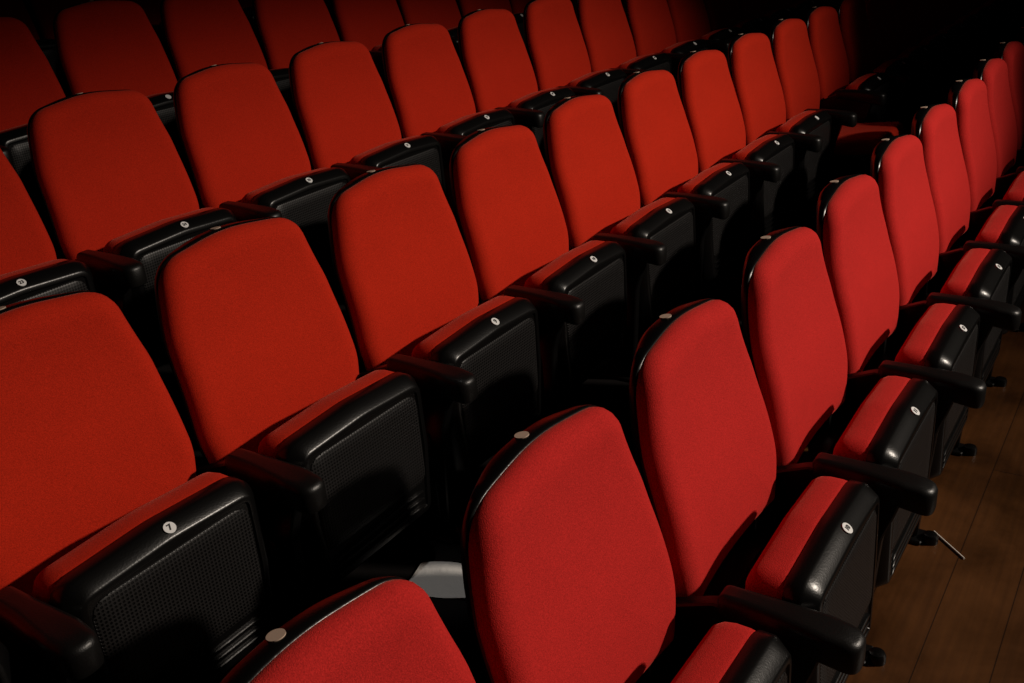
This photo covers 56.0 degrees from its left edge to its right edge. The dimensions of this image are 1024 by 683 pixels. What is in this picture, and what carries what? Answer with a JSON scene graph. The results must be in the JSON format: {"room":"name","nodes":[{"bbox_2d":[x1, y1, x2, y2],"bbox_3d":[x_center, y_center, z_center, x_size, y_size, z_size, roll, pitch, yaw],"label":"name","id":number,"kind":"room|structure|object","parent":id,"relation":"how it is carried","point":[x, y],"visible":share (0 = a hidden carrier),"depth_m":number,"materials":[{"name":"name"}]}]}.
{"room":"auditorium","nodes":[
{"label":"auditorium","id":0,"kind":"room"},
{"bbox_2d":[48,186,194,238],"bbox_3d":[-0.578,-1.599,7.166,1.062,0.920,16.000,11,29,33],"label":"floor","id":1,"kind":"structure","parent":0,"point":[51,235],"depth_m":4.28,"materials":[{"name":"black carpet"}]},
{"bbox_2d":[0,0,70,96],"bbox_3d":[-2.460,-1.390,4.748,0.521,0.958,0.583,11,29,33],"label":"seat","id":2,"kind":"object","parent":1,"relation":"on","point":[16,9],"visible":0.09,"depth_m":4.80,"materials":[{"name":"plastic"}]},
{"bbox_2d":[29,0,177,81],"bbox_3d":[-2.159,-1.597,5.159,0.536,0.956,0.584,11,29,33],"label":"seat","id":3,"kind":"object","parent":1,"relation":"on","point":[44,11],"visible":0.11,"depth_m":4.98,"materials":[{"name":"fabric"}]},
{"bbox_2d":[126,0,255,26],"bbox_3d":[-1.845,-1.805,5.561,0.521,0.958,0.583,11,29,33],"label":"seat","id":4,"kind":"object","parent":1,"relation":"on","point":[151,8],"visible":0.06,"depth_m":5.44,"materials":[{"name":"fabric"}]},
{"bbox_2d":[238,0,268,69],"bbox_3d":[-1.542,-2.012,5.970,0.532,0.956,0.584,11,29,33],"label":"seat","id":5,"kind":"object","parent":1,"relation":"on","point":[246,5],"visible":0.05,"depth_m":5.78,"materials":[{"name":"fabric"}]},
{"bbox_2d":[324,0,339,38],"bbox_3d":[-1.237,-2.220,6.378,0.536,0.956,0.584,11,29,33],"label":"seat","id":6,"kind":"object","parent":1,"relation":"on","point":[327,2],"visible":0.05,"depth_m":6.19,"materials":[{"name":"fabric"}]},
{"bbox_2d":[51,201,201,258],"bbox_3d":[0.308,-1.326,6.635,1.062,0.701,16.000,11,29,33],"label":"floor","id":7,"kind":"structure","parent":0,"point":[59,255],"depth_m":4.15,"materials":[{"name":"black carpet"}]},
{"bbox_2d":[0,145,12,165],"bbox_3d":[-2.191,-0.597,3.441,0.528,0.957,0.584,11,29,33],"label":"seat","id":8,"kind":"object","parent":7,"relation":"on","point":[5,150],"visible":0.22,"depth_m":3.49,"materials":[{"name":"plastic"}]},
{"bbox_2d":[0,17,65,232],"bbox_3d":[-1.887,-0.804,3.850,0.536,0.956,0.584,11,29,33],"label":"seat","id":9,"kind":"object","parent":7,"relation":"on","point":[28,82],"visible":0.25,"depth_m":3.85,"materials":[{"name":"red fabric"}]},
{"bbox_2d":[53,0,199,201],"bbox_3d":[-1.573,-1.012,4.252,0.521,0.958,0.583,11,29,33],"label":"seat","id":10,"kind":"object","parent":7,"relation":"on","point":[102,45],"visible":0.32,"depth_m":4.16,"materials":[{"name":"red fabric"}]},
{"bbox_2d":[160,0,311,169],"bbox_3d":[-1.272,-1.219,4.662,0.536,0.956,0.584,11,29,33],"label":"seat","id":11,"kind":"object","parent":7,"relation":"on","point":[198,34],"visible":0.27,"depth_m":4.59,"materials":[{"name":"red fabric"}]},
{"bbox_2d":[252,0,389,98],"bbox_3d":[-0.962,-1.427,5.066,0.528,0.957,0.584,11,29,33],"label":"seat","id":12,"kind":"object","parent":7,"relation":"on","point":[285,28],"visible":0.26,"depth_m":4.96,"materials":[{"name":"red fabric"}]},
{"bbox_2d":[330,0,458,109],"bbox_3d":[-0.651,-1.634,5.471,0.521,0.958,0.583,11,29,33],"label":"seat","id":13,"kind":"object","parent":7,"relation":"on","point":[365,22],"visible":0.21,"depth_m":5.39,"materials":[{"name":"red fabric"}]},
{"bbox_2d":[396,0,462,67],"bbox_3d":[-0.350,-1.841,5.881,0.536,0.956,0.584,11,29,33],"label":"seat","id":14,"kind":"object","parent":7,"relation":"on","point":[446,13],"visible":0.22,"depth_m":5.81,"materials":[{"name":"red fabric"}]},
{"bbox_2d":[456,0,527,52],"bbox_3d":[-0.036,-2.049,6.283,0.521,0.958,0.583,11,29,33],"label":"seat","id":15,"kind":"object","parent":7,"relation":"on","point":[465,7],"visible":0.18,"depth_m":6.16,"materials":[{"name":"red fabric"}]},
{"bbox_2d":[509,0,575,14],"bbox_3d":[0.266,-2.256,6.692,0.532,0.956,0.584,11,29,33],"label":"seat","id":16,"kind":"object","parent":7,"relation":"on","point":[517,6],"visible":0.05,"depth_m":6.52,"materials":[{"name":"fabric"}]},
{"bbox_2d":[570,0,624,11],"bbox_3d":[0.575,-2.464,7.098,0.528,0.957,0.584,11,29,33],"label":"seat","id":17,"kind":"object","parent":7,"relation":"on","point":[622,1],"visible":0.02,"depth_m":7.17,"materials":[{"name":"fabric"}]},
{"bbox_2d":[153,293,362,468],"bbox_3d":[1.193,-1.053,6.105,1.062,0.482,16.000,11,29,33],"label":"floor","id":18,"kind":"structure","parent":0,"point":[163,368],"depth_m":3.25,"materials":[{"name":"black carpet"}]},
{"bbox_2d":[0,149,146,336],"bbox_3d":[-1.440,-0.124,2.758,0.521,0.958,0.583,11,29,33],"label":"seat","id":19,"kind":"object","parent":18,"relation":"on","point":[30,268],"visible":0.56,"depth_m":2.83,"materials":[{"name":"red fabric"}]},
{"bbox_2d":[27,90,282,362],"bbox_3d":[-1.133,-0.332,3.165,0.521,0.958,0.583,11,29,33],"label":"seat","id":20,"kind":"object","parent":18,"relation":"on","point":[110,177],"visible":0.56,"depth_m":3.05,"materials":[{"name":"red fabric"}]},
{"bbox_2d":[173,63,378,293],"bbox_3d":[-0.829,-0.539,3.573,0.528,0.957,0.584,11,29,33],"label":"seat","id":21,"kind":"object","parent":18,"relation":"on","point":[241,141],"visible":0.69,"depth_m":3.48,"materials":[{"name":"red fabric"}]},
{"bbox_2d":[289,41,466,230],"bbox_3d":[-0.522,-0.747,3.979,0.528,0.957,0.584,11,29,33],"label":"seat","id":22,"kind":"object","parent":18,"relation":"on","point":[344,111],"visible":0.66,"depth_m":3.89,"materials":[{"name":"red fabric"}]},
{"bbox_2d":[382,23,544,138],"bbox_3d":[-0.214,-0.954,4.385,0.528,0.957,0.584,11,29,33],"label":"seat","id":23,"kind":"object","parent":18,"relation":"on","point":[429,90],"visible":0.61,"depth_m":4.29,"materials":[{"name":"red fabric"}]},
{"bbox_2d":[457,9,602,169],"bbox_3d":[0.091,-1.161,4.793,0.532,0.956,0.584,11,29,33],"label":"seat","id":24,"kind":"object","parent":18,"relation":"on","point":[496,64],"visible":0.47,"depth_m":4.68,"materials":[{"name":"red fabric"}]},
{"bbox_2d":[523,0,645,127],"bbox_3d":[0.403,-1.369,5.196,0.521,0.958,0.583,11,29,33],"label":"seat","id":25,"kind":"object","parent":18,"relation":"on","point":[555,45],"visible":0.5,"depth_m":5.09,"materials":[{"name":"red fabric"}]},
{"bbox_2d":[576,0,685,89],"bbox_3d":[0.706,-1.576,5.605,0.532,0.956,0.584,11,29,33],"label":"seat","id":26,"kind":"object","parent":18,"relation":"on","point":[603,24],"visible":0.52,"depth_m":5.51,"materials":[{"name":"red fabric"}]},
{"bbox_2d":[624,0,729,56],"bbox_3d":[1.018,-1.784,6.008,0.521,0.958,0.583,11,29,33],"label":"seat","id":27,"kind":"object","parent":18,"relation":"on","point":[650,23],"visible":0.36,"depth_m":5.92,"materials":[{"name":"red fabric"}]},
{"bbox_2d":[666,0,762,64],"bbox_3d":[1.319,-1.991,6.419,0.536,0.956,0.584,11,29,33],"label":"seat","id":28,"kind":"object","parent":18,"relation":"on","point":[690,19],"visible":0.42,"depth_m":6.33,"materials":[{"name":"red fabric"}]},
{"bbox_2d":[703,0,786,40],"bbox_3d":[1.626,-2.199,6.825,0.536,0.956,0.584,11,29,33],"label":"seat","id":29,"kind":"object","parent":18,"relation":"on","point":[722,14],"visible":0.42,"depth_m":6.74,"materials":[{"name":"plastic"}]},
{"bbox_2d":[212,96,947,682],"bbox_3d":[2.079,-0.779,5.575,1.062,0.261,16.000,11,29,33],"label":"floor","id":30,"kind":"structure","parent":0,"point":[403,554],"depth_m":2.70,"materials":[{"name":"black carpet"}]},
{"bbox_2d":[0,586,103,682],"bbox_3d":[-1.069,0.604,1.582,0.521,0.958,0.583,11,29,33],"label":"seat","id":31,"kind":"object","parent":30,"relation":"on","point":[41,642],"visible":1,"depth_m":1.66,"materials":[{"name":"plastic"}]},
{"bbox_2d":[0,290,326,682],"bbox_3d":[-0.761,0.396,1.988,0.521,0.958,0.583,11,29,33],"label":"seat","id":32,"kind":"object","parent":30,"relation":"on","point":[178,570],"visible":0.93,"depth_m":1.95,"materials":[{"name":"red fabric"}]},
{"bbox_2d":[154,217,477,589],"bbox_3d":[-0.457,0.189,2.396,0.528,0.957,0.584,11,29,33],"label":"seat","id":33,"kind":"object","parent":30,"relation":"on","point":[259,347],"visible":0.91,"depth_m":2.32,"materials":[{"name":"red fabric"}]},
{"bbox_2d":[409,561,465,597],"bbox_3d":[-0.178,0.624,2.523,0.190,0.013,0.135,1,24,14],"label":"flyer","id":34,"kind":"object","parent":30,"relation":"on","point":[438,579],"visible":0.82,"depth_m":2.52,"materials":[{"name":"grey paper"}]},
{"bbox_2d":[328,164,584,476],"bbox_3d":[-0.147,-0.019,2.800,0.521,0.958,0.583,11,29,33],"label":"seat","id":35,"kind":"object","parent":30,"relation":"on","point":[404,272],"visible":0.85,"depth_m":2.72,"materials":[{"name":"red fabric"}]},
{"bbox_2d":[449,125,666,394],"bbox_3d":[0.156,-0.226,3.209,0.532,0.956,0.584,11,29,33],"label":"seat","id":36,"kind":"object","parent":30,"relation":"on","point":[510,219],"visible":0.77,"depth_m":3.13,"materials":[{"name":"red fabric"}]},
{"bbox_2d":[543,94,729,332],"bbox_3d":[0.462,-0.433,3.617,0.536,0.956,0.584,11,29,33],"label":"seat","id":37,"kind":"object","parent":30,"relation":"on","point":[591,171],"visible":0.73,"depth_m":3.53,"materials":[{"name":"red fabric"}]},
{"bbox_2d":[618,70,780,282],"bbox_3d":[0.769,-0.641,4.023,0.536,0.956,0.584,11,29,33],"label":"seat","id":38,"kind":"object","parent":30,"relation":"on","point":[654,126],"visible":0.76,"depth_m":3.94,"materials":[{"name":"red fabric"}]},
{"bbox_2d":[678,50,822,241],"bbox_3d":[1.076,-0.848,4.429,0.536,0.956,0.584,11,29,33],"label":"seat","id":39,"kind":"object","parent":30,"relation":"on","point":[706,91],"visible":0.72,"depth_m":4.35,"materials":[{"name":"red fabric"}]},
{"bbox_2d":[728,33,856,212],"bbox_3d":[1.385,-1.056,4.835,0.532,0.956,0.584,11,29,33],"label":"seat","id":40,"kind":"object","parent":30,"relation":"on","point":[751,64],"visible":0.74,"depth_m":4.76,"materials":[{"name":"red fabric"}]},
{"bbox_2d":[770,18,903,180],"bbox_3d":[1.753,-1.252,5.202,0.677,0.957,0.590,11,29,33],"label":"seat","id":41,"kind":"object","parent":30,"relation":"on","point":[794,61],"visible":0.65,"depth_m":5.14,"materials":[{"name":"red fabric"}]},
{"bbox_2d":[805,6,911,122],"bbox_3d":[2.001,-1.471,5.646,0.528,0.957,0.584,11,29,33],"label":"seat","id":42,"kind":"object","parent":30,"relation":"on","point":[822,23],"visible":0.49,"depth_m":5.56,"materials":[{"name":"red fabric"}]},
{"bbox_2d":[836,0,933,133],"bbox_3d":[2.312,-1.679,6.050,0.521,0.958,0.583,11,29,33],"label":"seat","id":43,"kind":"object","parent":30,"relation":"on","point":[852,14],"visible":0.56,"depth_m":5.98,"materials":[{"name":"red fabric"}]},
{"bbox_2d":[865,0,952,124],"bbox_3d":[2.616,-1.886,6.458,0.528,0.957,0.584,11,29,33],"label":"seat","id":44,"kind":"object","parent":30,"relation":"on","point":[881,24],"visible":0.52,"depth_m":6.39,"materials":[{"name":"plastic"}]},
{"bbox_2d":[964,0,1020,57],"bbox_3d":[4.151,-2.923,8.491,0.532,0.956,0.584,11,29,33],"label":"seat","id":45,"kind":"object","parent":30,"relation":"on","point":[969,5],"visible":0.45,"depth_m":8.44,"materials":[{"name":"plastic"}]},
{"bbox_2d":[704,300,1023,682],"bbox_3d":[5.515,-0.027,3.360,7.250,0.100,16.000,11,29,33],"label":"floor","id":46,"kind":"structure","parent":0,"point":[942,616],"depth_m":2.63,"materials":[{"name":"brown wood"}]},
{"bbox_2d":[220,576,475,682],"bbox_3d":[-0.052,0.817,1.290,0.629,0.957,0.481,-25,31,-38],"label":"seat","id":47,"kind":"object","parent":46,"relation":"on","point":[384,629],"visible":1,"depth_m":1.24,"materials":[{"name":"fabric"}]},
{"bbox_2d":[460,405,865,682],"bbox_3d":[0.255,0.609,1.696,0.629,0.957,0.481,-25,31,-38],"label":"seat","id":48,"kind":"object","parent":46,"relation":"on","point":[568,577],"visible":1,"depth_m":1.63,"materials":[{"name":"fabric"}]},
{"bbox_2d":[629,298,937,682],"bbox_3d":[0.574,0.412,2.079,0.544,0.956,0.573,11,29,33],"label":"seat","id":49,"kind":"object","parent":46,"relation":"on","point":[810,535],"visible":0.84,"depth_m":2.00,"materials":[{"name":"fabric"}]},
{"bbox_2d":[741,226,986,587],"bbox_3d":[0.871,0.195,2.508,0.629,0.957,0.478,-25,31,-38],"label":"seat","id":50,"kind":"object","parent":46,"relation":"on","point":[893,414],"visible":0.86,"depth_m":2.40,"materials":[{"name":"fabric"}]},
{"bbox_2d":[816,174,1021,478],"bbox_3d":[1.179,-0.013,2.914,0.629,0.957,0.478,-25,31,-38],"label":"seat","id":51,"kind":"object","parent":46,"relation":"on","point":[949,332],"visible":0.66,"depth_m":2.81,"materials":[{"name":"fabric"}]},
{"bbox_2d":[870,134,1023,386],"bbox_3d":[1.486,-0.220,3.320,0.629,0.957,0.478,-25,31,-38],"label":"seat","id":52,"kind":"object","parent":46,"relation":"on","point":[979,269],"visible":0.65,"depth_m":3.21,"materials":[{"name":"fabric"}]},
{"bbox_2d":[934,531,964,558],"bbox_3d":[1.244,0.579,2.741,0.005,0.005,0.137,-10,24,-10],"label":"straw","id":53,"kind":"object","parent":46,"relation":"on","point":[939,536],"visible":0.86,"depth_m":2.73,"materials":[{"name":"white plastic"}]},
{"bbox_2d":[911,103,1023,334],"bbox_3d":[1.792,-0.428,3.728,0.629,0.957,0.481,-25,31,-38],"label":"seat","id":54,"kind":"object","parent":46,"relation":"on","point":[934,125],"visible":0.6,"depth_m":3.60,"materials":[{"name":"fabric"}]},
{"bbox_2d":[947,78,1023,211],"bbox_3d":[2.104,-0.634,4.126,0.478,0.959,0.622,17,32,41],"label":"seat","id":55,"kind":"object","parent":46,"relation":"on","point":[967,97],"visible":0.44,"depth_m":4.01,"materials":[{"name":"fabric"}]},
{"bbox_2d":[973,58,1023,177],"bbox_3d":[2.408,-0.843,4.539,0.629,0.957,0.478,-25,31,-38],"label":"seat","id":56,"kind":"object","parent":46,"relation":"on","point":[993,72],"visible":0.52,"depth_m":4.44,"materials":[{"name":"fabric"}]},
{"bbox_2d":[994,41,1023,149],"bbox_3d":[2.725,-1.040,4.923,0.544,0.956,0.573,11,29,33],"label":"seat","id":57,"kind":"object","parent":46,"relation":"on","point":[1011,52],"visible":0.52,"depth_m":4.77,"materials":[{"name":"fabric"}]},
{"bbox_2d":[1016,27,1023,45],"bbox_3d":[3.026,-1.256,5.345,0.478,0.959,0.622,17,32,41],"label":"seat","id":58,"kind":"object","parent":46,"relation":"on","point":[1020,36],"visible":0.09,"depth_m":5.15,"materials":[{"name":"fabric"}]},
{"bbox_3d":[-1.463,-1.873,7.696,1.062,1.139,16.000,11,29,33],"label":"floor","id":59,"kind":"structure","parent":0,"visible":0},
{"bbox_2d":[22,0,41,38],"bbox_3d":[-2.893,-2.078,5.856,0.536,0.956,0.584,11,29,33],"label":"seat","id":60,"kind":"object","parent":59,"relation":"on","point":[26,2],"visible":0.05,"depth_m":5.67,"materials":[{"name":"red fabric"}]}
]}

